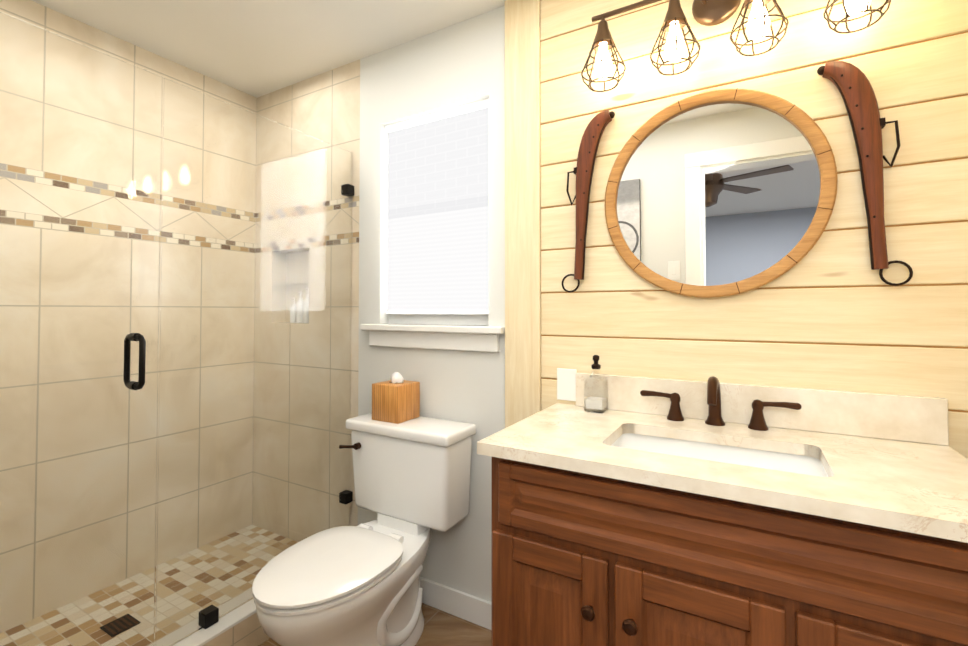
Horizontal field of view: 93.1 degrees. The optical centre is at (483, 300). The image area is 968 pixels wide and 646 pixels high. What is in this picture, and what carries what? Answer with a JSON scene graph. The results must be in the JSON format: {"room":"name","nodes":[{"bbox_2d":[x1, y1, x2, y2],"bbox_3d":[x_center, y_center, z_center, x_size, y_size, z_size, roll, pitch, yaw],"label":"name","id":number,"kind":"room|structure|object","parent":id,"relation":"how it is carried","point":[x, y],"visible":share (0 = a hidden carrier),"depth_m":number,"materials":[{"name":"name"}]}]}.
{"room":"bathroom","nodes":[
{"label":"bathroom","id":0,"kind":"room"},
{"bbox_2d":[0,0,256,632],"bbox_3d":[-1.743,0.058,1.927,0.150,2.440,1.870,-1,-1,30],"label":"wall","id":1,"kind":"structure","parent":0,"point":[41,16],"depth_m":2.00,"materials":[{"name":"tile"}]},
{"bbox_2d":[32,0,504,97],"bbox_3d":[-0.425,-1.228,1.195,3.190,0.100,1.870,-1,-1,30],"label":"ceiling","id":2,"kind":"structure","parent":0,"point":[256,48],"depth_m":1.96,"materials":[{"name":"white paint"}]},
{"bbox_2d":[258,603,491,645],"bbox_3d":[-0.425,1.312,1.142,3.190,0.100,1.870,-1,-1,30],"label":"floor","id":3,"kind":"structure","parent":0,"point":[442,628],"depth_m":1.76,"materials":[{"name":"wood"}]},
{"bbox_2d":[0,524,297,645],"bbox_3d":[-1.391,1.246,1.682,0.680,0.054,1.599,-1,-1,30],"label":"shower floor","id":4,"kind":"structure","parent":3,"relation":"on","point":[109,610],"depth_m":1.89,"materials":[{"name":"tile"}]},
{"bbox_2d":[148,588,269,645],"bbox_3d":[-1.035,1.199,1.478,0.140,0.140,1.599,-1,-1,30],"label":"shower curb","id":5,"kind":"object","parent":3,"relation":"on","point":[240,625],"depth_m":1.62,"materials":[{"name":"tile"}]},
{"bbox_2d":[0,11,353,645],"bbox_3d":[-1.035,0.198,1.499,0.112,1.859,1.594,-1,-1,30],"label":"glass","id":6,"kind":"object","parent":5,"relation":"on","point":[208,616],"visible":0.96,"depth_m":1.48,"materials":[{"name":"clear glass"}]},
{"bbox_2d":[252,413,475,645],"bbox_3d":[-0.435,0.876,1.605,0.514,0.790,0.749,-1,-1,30],"label":"toilet","id":7,"kind":"object","parent":3,"relation":"on","point":[358,585],"visible":0.96,"depth_m":1.63,"materials":[{"name":"white ceramic"}]},
{"bbox_2d":[372,372,419,423],"bbox_3d":[-0.364,0.391,1.899,0.140,0.191,0.140,-1,-1,30],"label":"tissue box","id":8,"kind":"object","parent":7,"relation":"on","point":[396,398],"visible":1,"depth_m":1.85,"materials":[{"name":"brown wood"}]},
{"bbox_2d":[477,372,967,645],"bbox_3d":[0.562,0.751,1.135,1.020,1.020,0.576,-1,-1,30],"label":"bathroom vanity","id":9,"kind":"object","parent":3,"relation":"on","point":[631,516],"visible":1,"depth_m":0.98,"materials":[{"name":"brown wood"}]},
{"bbox_2d":[584,355,607,412],"bbox_3d":[0.372,0.272,1.521,0.062,0.184,0.062,-1,-1,30],"label":"soap bottle","id":10,"kind":"object","parent":9,"relation":"on","point":[596,404],"visible":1,"depth_m":1.51,"materials":[{"name":"clear glass"}]},
{"bbox_2d":[640,376,801,430],"bbox_3d":[0.652,0.286,1.302,0.419,0.146,0.172,-1,-1,30],"label":"faucet","id":11,"kind":"object","parent":9,"relation":"on","point":[757,420],"visible":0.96,"depth_m":1.29,"materials":[{"name":"brown metal"}]},
{"bbox_2d":[252,5,504,601],"bbox_3d":[0.004,0.058,1.914,3.190,2.440,0.150,-1,-1,30],"label":"wall","id":12,"kind":"structure","parent":0,"point":[355,107],"depth_m":2.20,"materials":[{"name":"tile"}]},
{"bbox_2d":[275,283,308,285],"bbox_3d":[-1.003,-0.086,2.463,0.298,0.006,0.084,-1,-1,30],"label":"niche shelf","id":13,"kind":"object","parent":12,"relation":"attached to","point":[302,284],"depth_m":2.48,"materials":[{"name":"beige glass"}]},
{"bbox_2d":[291,288,308,322],"bbox_3d":[-0.951,0.025,2.433,0.105,0.185,0.051,-1,-1,27],"label":"bottle","id":14,"kind":"object","parent":12,"relation":"in","point":[294,314],"depth_m":2.42,"materials":[{"name":"white plastic"}]},
{"bbox_2d":[360,324,504,351],"bbox_3d":[-0.227,0.154,1.962,0.730,0.100,0.102,-1,-1,30],"label":"window sill","id":15,"kind":"structure","parent":12,"relation":"attached to","point":[465,338],"depth_m":1.91,"materials":[{"name":"white wood"}]},
{"bbox_2d":[385,98,488,313],"bbox_3d":[-0.211,-0.381,2.001,0.557,0.876,0.036,-1,-1,30],"label":"window shade","id":16,"kind":"object","parent":12,"relation":"attached to","point":[438,212],"visible":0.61,"depth_m":1.99,"materials":[{"name":"white fabric"}]},
{"bbox_2d":[388,314,488,325],"bbox_3d":[-0.190,-0.357,2.037,0.569,0.924,0.045,-1,-1,30],"label":"window","id":17,"kind":"structure","parent":12,"relation":"in","point":[459,319],"depth_m":2.00,"materials":[{"name":"white"}]},
{"bbox_2d":[419,577,491,629],"bbox_3d":[-0.245,1.228,1.938,0.767,0.100,0.014,-1,-1,30],"label":"baseboard","id":18,"kind":"structure","parent":12,"relation":"attached to","point":[462,605],"depth_m":1.84,"materials":[{"name":"white wood"}]},
{"bbox_2d":[505,0,540,427],"bbox_3d":[0.148,0.054,1.729,0.144,2.440,0.026,-1,-1,30],"label":"trim board","id":19,"kind":"object","parent":12,"relation":"attached to","point":[522,232],"visible":0.59,"depth_m":1.72,"materials":[{"name":"beige wood"}]},
{"bbox_2d":[540,0,967,458],"bbox_3d":[0.726,0.047,1.400,1.185,2.440,0.019,-1,-1,30],"label":"wall","id":20,"kind":"structure","parent":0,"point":[831,310],"depth_m":1.30,"materials":[{"name":"beige wood"}]},
{"bbox_2d":[557,368,576,400],"bbox_3d":[0.294,0.298,1.629,0.072,0.112,0.006,-1,-1,30],"label":"electrical outlet plate","id":21,"kind":"object","parent":20,"relation":"attached to","point":[566,384],"visible":0.9,"depth_m":1.63,"materials":[{"name":"white plastic"}]},
{"bbox_2d":[561,110,614,292],"bbox_3d":[0.356,-0.336,1.581,0.191,0.613,0.034,-1,-1,30],"label":"horse hame","id":22,"kind":"object","parent":20,"relation":"attached to","point":[589,143],"visible":1,"depth_m":1.58,"materials":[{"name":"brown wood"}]},
{"bbox_2d":[581,0,661,91],"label":"sconce","id":23,"kind":"object","parent":20,"relation":"attached to","point":[603,41],"depth_m":1.46,"materials":[{"name":"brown metal"}]},
{"bbox_2d":[650,0,699,75],"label":"sconce","id":24,"kind":"object","parent":20,"relation":"attached to","point":[675,20],"depth_m":1.36,"materials":[{"name":"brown metal"}]},
{"bbox_2d":[605,88,837,297],"bbox_3d":[0.686,-0.325,1.404,0.632,0.632,0.026,-1,-1,30],"label":"mirror","id":25,"kind":"object","parent":20,"relation":"attached to","point":[720,193],"visible":0.96,"depth_m":1.39,"materials":[{"name":"brown wood"}]},
{"bbox_2d":[692,0,788,55],"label":"sconce","id":26,"kind":"object","parent":20,"relation":"attached to","point":[708,13],"depth_m":1.29,"materials":[{"name":"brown metal"}]},
{"bbox_2d":[823,0,890,33],"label":"sconce","id":27,"kind":"object","parent":20,"relation":"attached to","point":[855,8],"depth_m":1.16,"materials":[{"name":"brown metal"}]},
{"bbox_2d":[817,61,912,285],"bbox_3d":[1.001,-0.344,1.210,0.191,0.613,0.034,-1,-1,30],"label":"horse hame","id":28,"kind":"object","parent":20,"relation":"attached to","point":[851,82],"visible":0.96,"depth_m":1.20,"materials":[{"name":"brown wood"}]}
]}

